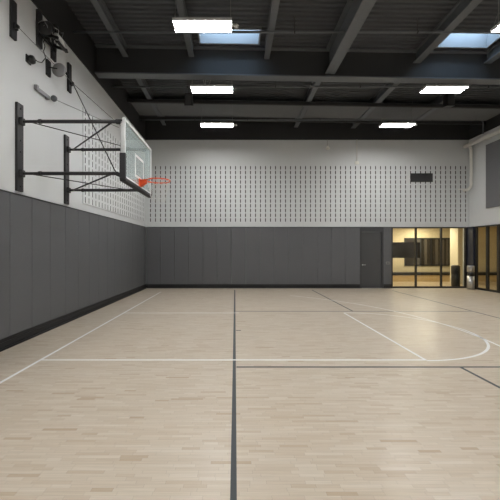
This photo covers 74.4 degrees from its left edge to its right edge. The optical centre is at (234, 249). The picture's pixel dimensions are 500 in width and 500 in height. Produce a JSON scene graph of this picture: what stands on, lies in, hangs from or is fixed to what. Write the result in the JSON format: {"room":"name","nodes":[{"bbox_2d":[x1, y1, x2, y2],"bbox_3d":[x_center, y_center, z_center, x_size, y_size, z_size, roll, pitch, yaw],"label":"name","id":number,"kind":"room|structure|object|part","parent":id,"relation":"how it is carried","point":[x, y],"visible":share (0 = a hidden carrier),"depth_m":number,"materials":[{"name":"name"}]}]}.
{"room":"indoor basketball court","nodes":[
{"label":"indoor basketball court","id":0,"kind":"room"},
{"bbox_2d":[0,0,145,226],"bbox_3d":[-3.969,-2.085,3.600,0.230,7.450,21.200,0,0,0],"label":"wall","id":1,"kind":"structure","parent":0,"point":[43,146],"depth_m":7.45,"materials":[{"name":"white paint"}]},
{"bbox_2d":[0,191,9,338],"bbox_3d":[-3.859,0.247,5.300,0.050,2.435,0.605,0,0,0],"label":"pad","id":2,"kind":"object","parent":1,"relation":"attached to","point":[4,196],"visible":1,"depth_m":5.47,"materials":[{"name":"grey plastic"}]},
{"bbox_2d":[10,193,31,335],"bbox_3d":[-3.859,0.247,5.910,0.050,2.435,0.605,0,0,0],"label":"pad","id":3,"kind":"object","parent":1,"relation":"attached to","point":[20,206],"visible":0.8,"depth_m":5.88,"materials":[{"name":"grey plastic"}]},
{"bbox_2d":[26,54,35,64],"bbox_3d":[-3.819,-3.570,6.170,0.130,0.160,0.160,0,0,0],"label":"wall fitting","id":4,"kind":"object","parent":1,"relation":"attached to","point":[30,59],"visible":1,"depth_m":6.12,"materials":[{"name":"black plastic"}]},
{"bbox_2d":[32,199,49,326],"bbox_3d":[-3.859,0.247,6.520,0.050,2.435,0.605,0,0,0],"label":"pad","id":5,"kind":"object","parent":1,"relation":"attached to","point":[40,209],"visible":0.82,"depth_m":6.49,"materials":[{"name":"grey fabric"}]},
{"bbox_2d":[34,84,56,101],"bbox_3d":[-3.793,-3.150,6.615,0.182,0.124,0.510,0,0,0],"label":"bracket","id":6,"kind":"object","parent":1,"relation":"attached to","point":[53,98],"visible":1,"depth_m":6.64,"materials":[{"name":"silver metal"}]},
{"bbox_2d":[36,9,67,62],"bbox_3d":[-3.681,-4.151,6.649,0.406,1.099,0.862,0,0,0],"label":"winch","id":7,"kind":"object","parent":1,"relation":"attached to","point":[47,31],"visible":0.99,"depth_m":6.52,"materials":[{"name":"black metal"}]},
{"bbox_3d":[-3.861,-4.350,6.490,0.045,0.700,0.160,0,0,0],"label":"mounting plate","id":8,"kind":"part","parent":7,"relation":"part of","materials":[{"name":"black metal"}]},
{"bbox_3d":[-3.662,-4.287,6.725,0.355,0.345,0.550,0,0,0],"label":"winch frame","id":9,"kind":"part","parent":7,"relation":"part of","materials":[{"name":"black plastic"}]},
{"bbox_3d":[-3.861,-4.370,7.000,0.045,0.660,0.160,0,0,0],"label":"mounting plate","id":10,"kind":"part","parent":7,"relation":"part of","materials":[{"name":"black metal"}]},
{"bbox_3d":[-3.554,-4.260,6.670,0.116,0.116,0.300,0,0,0],"label":"motor","id":11,"kind":"part","parent":7,"relation":"part of","materials":[{"name":"silver metal"}]},
{"bbox_2d":[45,59,67,77],"bbox_3d":[-3.723,-3.761,6.895,0.426,0.322,0.164,0,0,-28],"label":"pulley","id":12,"kind":"object","parent":1,"relation":"attached to","point":[59,70],"visible":0.99,"depth_m":6.87,"materials":[{"name":"grey metal"}]},
{"bbox_3d":[-3.792,-3.760,6.806,0.185,0.320,0.131,0,0,0],"label":"plate","id":13,"kind":"part","parent":12,"relation":"part of","materials":[{"name":"black metal"}]},
{"bbox_2d":[50,203,64,319],"bbox_3d":[-3.859,0.247,7.130,0.050,2.435,0.605,0,0,0],"label":"pad","id":14,"kind":"object","parent":1,"relation":"attached to","point":[57,213],"visible":0.88,"depth_m":7.11,"materials":[{"name":"grey plastic"}]},
{"bbox_2d":[65,207,77,314],"bbox_3d":[-3.859,0.247,7.740,0.050,2.435,0.605,0,0,0],"label":"pad","id":15,"kind":"object","parent":1,"relation":"attached to","point":[71,215],"visible":0.8,"depth_m":7.71,"materials":[{"name":"grey plastic"}]},
{"bbox_2d":[0,189,143,226],"bbox_3d":[-3.856,-0.983,8.470,0.056,0.022,11.340,0,0,0],"label":"trim","id":16,"kind":"structure","parent":1,"relation":"attached to","point":[0,189],"depth_m":7.04,"materials":[{"name":"grey wood"}]},
{"bbox_2d":[0,284,145,351],"bbox_3d":[-3.826,1.552,8.500,0.115,0.175,11.400,0,0,0],"label":"baseboard","id":17,"kind":"structure","parent":1,"relation":"attached to","point":[15,339],"depth_m":7.05,"materials":[{"name":"black rubber"}]},
{"bbox_2d":[78,210,88,309],"bbox_3d":[-3.859,0.247,8.350,0.050,2.435,0.605,0,0,0],"label":"pad","id":18,"kind":"object","parent":1,"relation":"attached to","point":[83,217],"visible":0.8,"depth_m":8.33,"materials":[{"name":"grey plastic"}]},
{"bbox_2d":[9,0,170,204],"bbox_3d":[-2.598,-2.660,6.700,2.572,3.361,2.080,0,0,0],"label":"basketball hoop","id":19,"kind":"object","parent":1,"relation":"attached to","point":[20,122],"visible":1,"depth_m":5.92,"materials":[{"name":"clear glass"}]},
{"bbox_3d":[-3.819,-4.010,5.730,0.130,0.660,0.140,0,0,0],"label":"cable plate","id":20,"kind":"part","parent":19,"relation":"part of","materials":[{"name":"black metal"}]},
{"bbox_3d":[-3.819,-4.010,7.670,0.130,0.660,0.140,0,0,0],"label":"cable plate","id":21,"kind":"part","parent":19,"relation":"part of","materials":[{"name":"black metal"}]},
{"bbox_3d":[-2.872,-1.340,6.715,0.018,0.056,2.288,0,0,44],"label":"tie rod","id":22,"kind":"part","parent":19,"relation":"part of","materials":[{"name":"black metal"}]},
{"bbox_3d":[-2.872,-2.270,6.715,0.018,0.056,2.288,0,0,44],"label":"tie rod","id":23,"kind":"part","parent":19,"relation":"part of","materials":[{"name":"black metal"}]},
{"bbox_3d":[-1.955,-1.795,6.685,0.050,1.070,1.830,0,0,0],"label":"board frame","id":24,"kind":"part","parent":19,"relation":"part of","materials":[{"name":"silver metal"}]},
{"bbox_3d":[-3.873,-2.417,11.181,0.022,2.454,5.603,0,0,0],"label":"slotted panel","id":25,"kind":"part","parent":1,"relation":"part of","materials":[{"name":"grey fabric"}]},
{"bbox_2d":[95,44,499,84],"bbox_3d":[3.108,-5.143,9.170,13.924,1.022,0.280,0,0,0],"label":"girder","id":26,"kind":"object","parent":1,"relation":"attached to","point":[237,63],"visible":0.82,"depth_m":9.15,"materials":[{"name":"metal"}]},
{"bbox_2d":[0,282,499,499],"bbox_3d":[5.508,1.699,5.500,19.384,0.122,25.400,0,0,0],"label":"floor","id":27,"kind":"structure","parent":0,"point":[149,393],"depth_m":3.63,"materials":[{"name":"brown wood"}]},
{"bbox_2d":[393,272,496,281],"bbox_3d":[10.865,1.415,17.500,8.170,0.450,0.900,0,0,0],"label":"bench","id":28,"kind":"object","parent":27,"relation":"on","point":[397,276],"visible":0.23,"depth_m":17.10,"materials":[{"name":"brown wood"}]},
{"bbox_3d":[10.865,1.250,17.500,8.170,0.120,0.900,0,0,0],"label":"seat","id":29,"kind":"part","parent":28,"relation":"part of","materials":[{"name":"black plastic"}]},
{"bbox_2d":[451,265,459,285],"bbox_3d":[9.830,1.157,14.660,0.356,0.965,0.356,0,0,0],"label":"litter bin","id":30,"kind":"object","parent":27,"relation":"on","point":[455,269],"visible":0.8,"depth_m":14.52,"materials":[{"name":"black plastic"}]},
{"bbox_2d":[450,228,462,283],"bbox_3d":[10.990,0.191,16.200,0.420,2.899,0.600,0,0,0],"label":"column","id":31,"kind":"structure","parent":27,"relation":"on","point":[456,234],"depth_m":15.94,"materials":[{"name":"beige paint"}]},
{"bbox_2d":[467,266,474,289],"bbox_3d":[9.830,1.147,13.720,0.270,0.985,0.270,0,0,0],"label":"litter bin","id":32,"kind":"object","parent":27,"relation":"on","point":[470,269],"visible":0.99,"depth_m":13.62,"materials":[{"name":"silver metal"}]},
{"bbox_3d":[9.830,0.787,13.720,0.270,0.265,0.270,0,0,0],"label":"lid","id":33,"kind":"part","parent":32,"relation":"part of","materials":[{"name":"silver metal"}]},
{"bbox_2d":[65,0,499,121],"bbox_3d":[3.108,-5.566,3.716,14.184,0.271,21.432,0,0,0],"label":"ceiling","id":34,"kind":"structure","parent":0,"point":[128,15],"depth_m":8.34,"materials":[{"name":"grey metal"}]},
{"bbox_2d":[90,0,127,56],"bbox_3d":[-3.040,-5.503,1.100,0.150,0.277,16.100,0,0,0],"label":"roof beam","id":35,"kind":"structure","parent":34,"relation":"attached to","point":[100,6],"depth_m":7.94,"materials":[{"name":"metal"}]},
{"bbox_2d":[136,79,165,124],"bbox_3d":[-3.040,-5.503,11.675,0.150,0.277,4.970,0,0,0],"label":"roof beam","id":36,"kind":"structure","parent":34,"relation":"attached to","point":[148,93],"depth_m":11.57,"materials":[{"name":"metal"}]},
{"bbox_2d":[131,103,155,114],"bbox_3d":[-3.475,-5.418,12.510,0.690,0.061,1.340,0,0,0],"label":"roof panel","id":37,"kind":"object","parent":36,"relation":"attached to","point":[141,108],"visible":0.56,"depth_m":12.55,"materials":[{"name":"grey metal"}]},
{"bbox_2d":[176,0,193,56],"bbox_3d":[-1.210,-5.489,1.100,0.150,0.248,16.100,0,0,0],"label":"roof beam","id":38,"kind":"structure","parent":34,"relation":"attached to","point":[181,7],"depth_m":8.15,"materials":[{"name":"metal"}]},
{"bbox_2d":[172,0,238,32],"bbox_3d":[-0.590,-5.104,6.780,1.340,1.007,0.370,0,0,0],"label":"pendant light","id":39,"kind":"object","parent":38,"relation":"hanging from","point":[181,25],"visible":1,"depth_m":6.76,"materials":[{"name":"grey plastic"}]},
{"bbox_2d":[184,93,192,107],"bbox_3d":[-1.470,-5.110,10.482,0.260,1.100,0.235,0,0,0],"label":"speaker","id":40,"kind":"object","parent":34,"relation":"hanging from","point":[188,103],"visible":0.95,"depth_m":10.37},
{"bbox_2d":[185,94,191,103],"bbox_3d":[-1.470,-4.750,10.373,0.200,0.320,0.015,0,0,0],"label":"grille","id":41,"kind":"object","parent":40,"relation":"attached to","point":[188,97],"depth_m":10.36,"materials":[{"name":"grey metal"}]},
{"bbox_2d":[190,80,232,92],"bbox_3d":[-0.660,-5.104,9.460,1.200,1.007,0.370,0,0,0],"label":"pendant light","id":42,"kind":"object","parent":34,"relation":"hanging from","point":[205,88],"visible":0.79,"depth_m":9.46,"materials":[{"name":"grey plastic"}]},
{"bbox_2d":[200,99,236,127],"bbox_3d":[-0.590,-5.104,12.170,1.340,1.007,0.370,0,0,0],"label":"pendant light","id":43,"kind":"object","parent":34,"relation":"hanging from","point":[203,124],"visible":1,"depth_m":12.16,"materials":[{"name":"grey plastic"}]},
{"bbox_2d":[155,99,303,117],"bbox_3d":[-0.215,-5.365,12.510,5.470,0.139,1.340,0,0,0],"label":"roof panel","id":44,"kind":"object","parent":34,"relation":"attached to","point":[220,110],"visible":0.67,"depth_m":12.59,"materials":[{"name":"grey metal"}]},
{"bbox_2d":[197,27,261,44],"bbox_3d":[-0.150,-5.829,8.610,1.640,0.527,0.640,0,0,0],"label":"skylight","id":45,"kind":"object","parent":34,"relation":"attached to","point":[204,38],"visible":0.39,"depth_m":8.89,"materials":[{"name":"blue glass"}]},
{"bbox_2d":[264,0,279,58],"bbox_3d":[0.880,-5.440,1.100,0.150,0.277,16.100,0,0,0],"label":"roof beam","id":46,"kind":"structure","parent":34,"relation":"attached to","point":[274,6],"depth_m":7.84,"materials":[{"name":"metal"}]},
{"bbox_2d":[73,15,489,33],"bbox_3d":[3.108,-5.399,7.850,13.924,0.475,0.080,0,0,0],"label":"pipe","id":47,"kind":"object","parent":34,"relation":"hanging from","point":[294,31],"visible":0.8,"depth_m":7.83,"materials":[{"name":"metal"}]},
{"bbox_2d":[113,80,499,87],"bbox_3d":[3.108,-5.380,10.400,13.924,0.521,0.084,0,0,0],"label":"pipe","id":48,"kind":"object","parent":34,"relation":"hanging from","point":[187,86],"visible":0.8,"depth_m":10.38,"materials":[{"name":"metal"}]},
{"bbox_2d":[294,82,320,126],"bbox_3d":[2.620,-5.411,11.675,0.160,0.278,4.970,0,0,0],"label":"roof beam","id":49,"kind":"structure","parent":34,"relation":"attached to","point":[311,92],"depth_m":11.60,"materials":[{"name":"metal"}]},
{"bbox_2d":[139,116,485,124],"bbox_3d":[3.108,-5.208,13.250,13.904,0.332,0.080,0,0,0],"label":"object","id":50,"kind":"structure","parent":49,"relation":"attached to","point":[140,117],"depth_m":13.21,"materials":[{"name":"grey paint"}]},
{"bbox_2d":[127,99,499,108],"bbox_3d":[3.108,-5.208,11.750,13.904,0.332,0.080,0,0,0],"label":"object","id":51,"kind":"structure","parent":49,"relation":"attached to","point":[128,100],"depth_m":11.71,"materials":[{"name":"grey paint"}]},
{"bbox_2d":[303,102,368,118],"bbox_3d":[3.840,-5.299,12.510,2.240,0.086,1.340,0,0,0],"label":"roof panel","id":52,"kind":"object","parent":49,"relation":"attached to","point":[343,112],"visible":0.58,"depth_m":12.58,"materials":[{"name":"grey metal"}]},
{"bbox_2d":[139,117,483,133],"bbox_3d":[3.066,-5.156,13.200,13.841,0.972,0.080,0,0,0],"label":"pipe","id":53,"kind":"object","parent":34,"relation":"hanging from","point":[247,119],"visible":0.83,"depth_m":13.19,"materials":[{"name":"metal"}]},
{"bbox_2d":[325,0,376,73],"bbox_3d":[2.640,-5.221,1.100,0.270,0.659,16.100,0,0,0],"label":"roof beam","id":54,"kind":"structure","parent":34,"relation":"attached to","point":[354,14],"depth_m":7.68,"materials":[{"name":"metal"}]},
{"bbox_2d":[351,83,399,127],"bbox_3d":[5.080,-5.371,11.675,0.190,0.278,4.970,0,0,0],"label":"roof beam","id":55,"kind":"structure","parent":34,"relation":"attached to","point":[382,93],"depth_m":11.52,"materials":[{"name":"metal"}]},
{"bbox_2d":[365,103,430,119],"bbox_3d":[6.215,-5.260,12.510,2.030,0.083,1.340,0,0,0],"label":"roof panel","id":56,"kind":"object","parent":55,"relation":"attached to","point":[405,113],"visible":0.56,"depth_m":12.56,"materials":[{"name":"grey metal"}]},
{"bbox_2d":[379,102,416,127],"bbox_3d":[6.070,-5.049,12.170,1.340,0.899,0.370,0,0,0],"label":"pendant light","id":57,"kind":"object","parent":34,"relation":"hanging from","point":[384,124],"visible":0.99,"depth_m":12.17,"materials":[{"name":"grey plastic"}]},
{"bbox_2d":[404,84,471,128],"bbox_3d":[7.350,-5.334,11.675,0.190,0.278,4.970,0,0,0],"label":"roof beam","id":58,"kind":"structure","parent":34,"relation":"attached to","point":[439,100],"depth_m":12.03,"materials":[{"name":"metal"}]},
{"bbox_2d":[422,104,499,120],"bbox_3d":[8.760,-5.219,12.510,2.580,0.092,1.340,0,0,0],"label":"roof panel","id":59,"kind":"object","parent":58,"relation":"attached to","point":[465,114],"visible":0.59,"depth_m":12.59,"materials":[{"name":"grey metal"}]},
{"bbox_2d":[419,84,468,92],"bbox_3d":[6.000,-5.049,9.460,1.200,0.899,0.370,0,0,0],"label":"pendant light","id":60,"kind":"object","parent":34,"relation":"hanging from","point":[436,88],"visible":0.71,"depth_m":9.43,"materials":[{"name":"grey plastic"}]},
{"bbox_2d":[413,0,481,62],"bbox_3d":[5.050,-5.352,1.100,0.200,0.318,16.100,0,0,0],"label":"roof beam","id":61,"kind":"structure","parent":34,"relation":"attached to","point":[462,9],"depth_m":7.82,"materials":[{"name":"metal"}]},
{"bbox_2d":[443,84,454,107],"bbox_3d":[6.820,-5.110,10.482,0.260,1.100,0.235,0,0,0],"label":"speaker","id":62,"kind":"object","parent":34,"relation":"hanging from","point":[449,98],"visible":0.94,"depth_m":10.38},
{"bbox_2d":[448,94,454,103],"bbox_3d":[6.820,-4.750,10.373,0.200,0.320,0.015,0,0,0],"label":"grille","id":63,"kind":"object","parent":62,"relation":"attached to","point":[451,97],"depth_m":10.36,"materials":[{"name":"grey metal"}]},
{"bbox_2d":[436,30,499,48],"bbox_3d":[6.135,-5.726,8.610,1.410,0.523,0.640,0,0,0],"label":"skylight","id":64,"kind":"object","parent":34,"relation":"attached to","point":[453,40],"visible":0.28,"depth_m":8.89,"materials":[{"name":"blue glass"}]},
{"bbox_2d":[484,41,499,63],"bbox_3d":[7.020,-5.330,1.100,0.200,0.298,16.100,0,0,0],"label":"roof beam","id":65,"kind":"structure","parent":34,"relation":"attached to","point":[494,51],"depth_m":8.90,"materials":[{"name":"metal"}]},
{"bbox_2d":[490,0,499,32],"bbox_3d":[6.070,-5.049,6.780,1.340,0.899,0.370,0,0,0],"label":"pendant light","id":66,"kind":"object","parent":34,"relation":"hanging from","point":[496,29],"visible":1,"depth_m":6.84,"materials":[{"name":"grey plastic"}]},
{"bbox_2d":[145,121,468,287],"bbox_3d":[3.108,-2.085,14.285,14.384,7.450,0.230,0,0,0],"label":"wall","id":67,"kind":"structure","parent":0,"point":[249,173],"depth_m":14.18,"materials":[{"name":"white paint"}]},
{"bbox_2d":[146,227,159,283],"bbox_3d":[-3.522,0.253,14.175,0.610,2.445,0.050,0,0,0],"label":"pad","id":68,"kind":"object","parent":67,"relation":"attached to","point":[152,233],"visible":1,"depth_m":14.15,"materials":[{"name":"grey plastic"}]},
{"bbox_2d":[160,227,174,283],"bbox_3d":[-2.908,0.253,14.175,0.610,2.445,0.050,0,0,0],"label":"pad","id":69,"kind":"object","parent":67,"relation":"attached to","point":[167,234],"visible":1,"depth_m":14.15,"materials":[{"name":"grey plastic"}]},
{"bbox_2d":[175,227,188,283],"bbox_3d":[-2.295,0.253,14.175,0.610,2.445,0.050,0,0,0],"label":"pad","id":70,"kind":"object","parent":67,"relation":"attached to","point":[181,233],"visible":1,"depth_m":14.15,"materials":[{"name":"grey plastic"}]},
{"bbox_2d":[189,227,202,283],"bbox_3d":[-1.681,0.253,14.175,0.610,2.445,0.050,0,0,0],"label":"pad","id":71,"kind":"object","parent":67,"relation":"attached to","point":[195,233],"visible":1,"depth_m":14.15,"materials":[{"name":"grey fabric"}]},
{"bbox_2d":[203,227,216,283],"bbox_3d":[-1.067,0.253,14.175,0.610,2.445,0.050,0,0,0],"label":"pad","id":72,"kind":"object","parent":67,"relation":"attached to","point":[209,233],"visible":1,"depth_m":14.15,"materials":[{"name":"grey plastic"}]},
{"bbox_2d":[217,227,231,283],"bbox_3d":[-0.454,0.253,14.175,0.610,2.445,0.050,0,0,0],"label":"pad","id":73,"kind":"object","parent":67,"relation":"attached to","point":[224,234],"visible":1,"depth_m":14.15,"materials":[{"name":"grey plastic"}]},
{"bbox_2d":[232,227,245,283],"bbox_3d":[0.160,0.253,14.175,0.610,2.445,0.050,0,0,0],"label":"pad","id":74,"kind":"object","parent":67,"relation":"attached to","point":[238,233],"visible":1,"depth_m":14.15,"materials":[{"name":"grey plastic"}]},
{"bbox_2d":[246,227,259,283],"bbox_3d":[0.773,0.253,14.175,0.610,2.445,0.050,0,0,0],"label":"pad","id":75,"kind":"object","parent":67,"relation":"attached to","point":[252,233],"visible":1,"depth_m":14.15,"materials":[{"name":"grey plastic"}]},
{"bbox_2d":[260,227,273,283],"bbox_3d":[1.387,0.253,14.175,0.610,2.445,0.050,0,0,0],"label":"pad","id":76,"kind":"object","parent":67,"relation":"attached to","point":[266,233],"visible":1,"depth_m":14.15,"materials":[{"name":"grey plastic"}]},
{"bbox_2d":[146,284,391,287],"bbox_3d":[1.460,1.558,14.143,10.539,0.165,0.115,0,0,0],"label":"baseboard","id":77,"kind":"structure","parent":67,"relation":"attached to","point":[147,285],"depth_m":14.13,"materials":[{"name":"black rubber"}]},
{"bbox_3d":[3.146,-2.417,14.189,13.792,2.454,0.022,0,0,0],"label":"slotted panel","id":78,"kind":"part","parent":67,"relation":"part of","materials":[{"name":"grey fabric"}]},
{"bbox_2d":[346,227,359,283],"bbox_3d":[5.067,0.253,14.175,0.610,2.445,0.050,0,0,0],"label":"pad","id":79,"kind":"object","parent":67,"relation":"attached to","point":[352,233],"visible":1,"depth_m":14.15,"materials":[{"name":"grey fabric"}]},
{"bbox_2d":[355,140,358,163],"bbox_3d":[5.250,-4.220,14.169,0.160,1.060,0.059,0,0,0],"label":"conduit","id":80,"kind":"object","parent":67,"relation":"attached to","point":[356,161],"visible":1,"depth_m":14.17,"materials":[{"name":"white metal"}]},
{"bbox_2d":[360,227,383,287],"bbox_3d":[5.880,0.335,14.244,1.010,2.610,0.212,0,0,0],"label":"door","id":81,"kind":"structure","parent":67,"relation":"in","point":[371,238],"depth_m":14.20,"materials":[{"name":"grey paint"}]},
{"bbox_2d":[383,227,391,283],"bbox_3d":[6.562,0.253,14.175,0.345,2.445,0.050,0,0,0],"label":"pad","id":82,"kind":"object","parent":67,"relation":"attached to","point":[387,230],"visible":1,"depth_m":14.15,"materials":[{"name":"grey fabric"}]},
{"bbox_2d":[410,173,432,181],"bbox_3d":[8.030,-3.115,14.159,0.960,0.370,0.039,0,0,0],"label":"air vent","id":83,"kind":"object","parent":67,"relation":"in","point":[414,177],"visible":1,"depth_m":14.14,"materials":[{"name":"grey metal"}]},
{"bbox_2d":[391,227,466,287],"bbox_3d":[8.355,0.325,14.215,3.240,2.630,0.090,0,0,0],"label":"window","id":84,"kind":"structure","parent":67,"relation":"in","point":[415,228],"depth_m":14.17,"materials":[{"name":"grey metal"}]},
{"bbox_2d":[393,227,496,271],"bbox_3d":[10.950,0.190,18.100,8.900,2.900,0.200,0,0,0],"label":"wall","id":85,"kind":"structure","parent":0,"point":[399,234],"depth_m":18.00,"materials":[{"name":"beige paint"}]},
{"bbox_2d":[404,238,449,265],"bbox_3d":[10.625,0.100,17.980,2.720,1.520,0.040,0,0,0],"label":"window","id":86,"kind":"structure","parent":85,"relation":"in","point":[429,247],"depth_m":17.98,"materials":[{"name":"glass"}]},
{"bbox_2d":[417,239,447,264],"bbox_3d":[10.805,0.110,17.975,1.710,1.380,0.014,0,0,0],"label":"blind","id":87,"kind":"object","parent":86,"relation":"attached to","point":[429,248],"depth_m":17.97,"materials":[{"name":"brown"}]},
{"bbox_2d":[469,114,499,226],"bbox_3d":[10.185,-2.085,3.600,0.230,7.450,21.200,0,0,0],"label":"wall","id":88,"kind":"structure","parent":0,"point":[479,215],"depth_m":13.53,"materials":[{"name":"white paint"}]},
{"bbox_2d":[467,227,474,275],"bbox_3d":[10.045,0.325,14.005,0.110,2.620,0.390,0,0,0],"label":"pad","id":89,"kind":"object","parent":88,"relation":"attached to","point":[470,230],"visible":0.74,"depth_m":13.90,"materials":[{"name":"grey plastic"}]},
{"bbox_2d":[458,128,499,191],"bbox_3d":[9.860,-3.490,9.093,0.480,1.967,10.185,0,0,0],"label":"pipe","id":90,"kind":"object","parent":88,"relation":"attached to","point":[487,136],"visible":1,"depth_m":13.78,"materials":[{"name":"white metal"}]},
{"bbox_2d":[475,224,499,292],"bbox_3d":[10.115,0.325,12.200,0.090,2.630,3.200,0,0,0],"label":"door","id":91,"kind":"structure","parent":88,"relation":"in","point":[487,288],"depth_m":13.12,"materials":[{"name":"grey metal"}]},
{"bbox_2d":[486,139,499,207],"bbox_3d":[10.075,-2.940,11.745,0.050,2.540,2.890,0,0,0],"label":"wall panel","id":92,"kind":"object","parent":88,"relation":"attached to","point":[492,149],"visible":1,"depth_m":12.79,"materials":[{"name":"grey"}]},
{"bbox_3d":[6.610,0.190,16.200,0.220,2.900,3.600,0,0,0],"label":"wall","id":93,"kind":"structure","parent":0,"visible":0},
{"bbox_2d":[393,242,419,257],"bbox_3d":[8.004,0.005,16.601,2.599,0.790,0.301,0,0,4],"label":"wall screen","id":94,"kind":"object","parent":93,"relation":"attached to","point":[400,249],"visible":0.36,"depth_m":16.50,"materials":[{"name":"black"}]}
]}

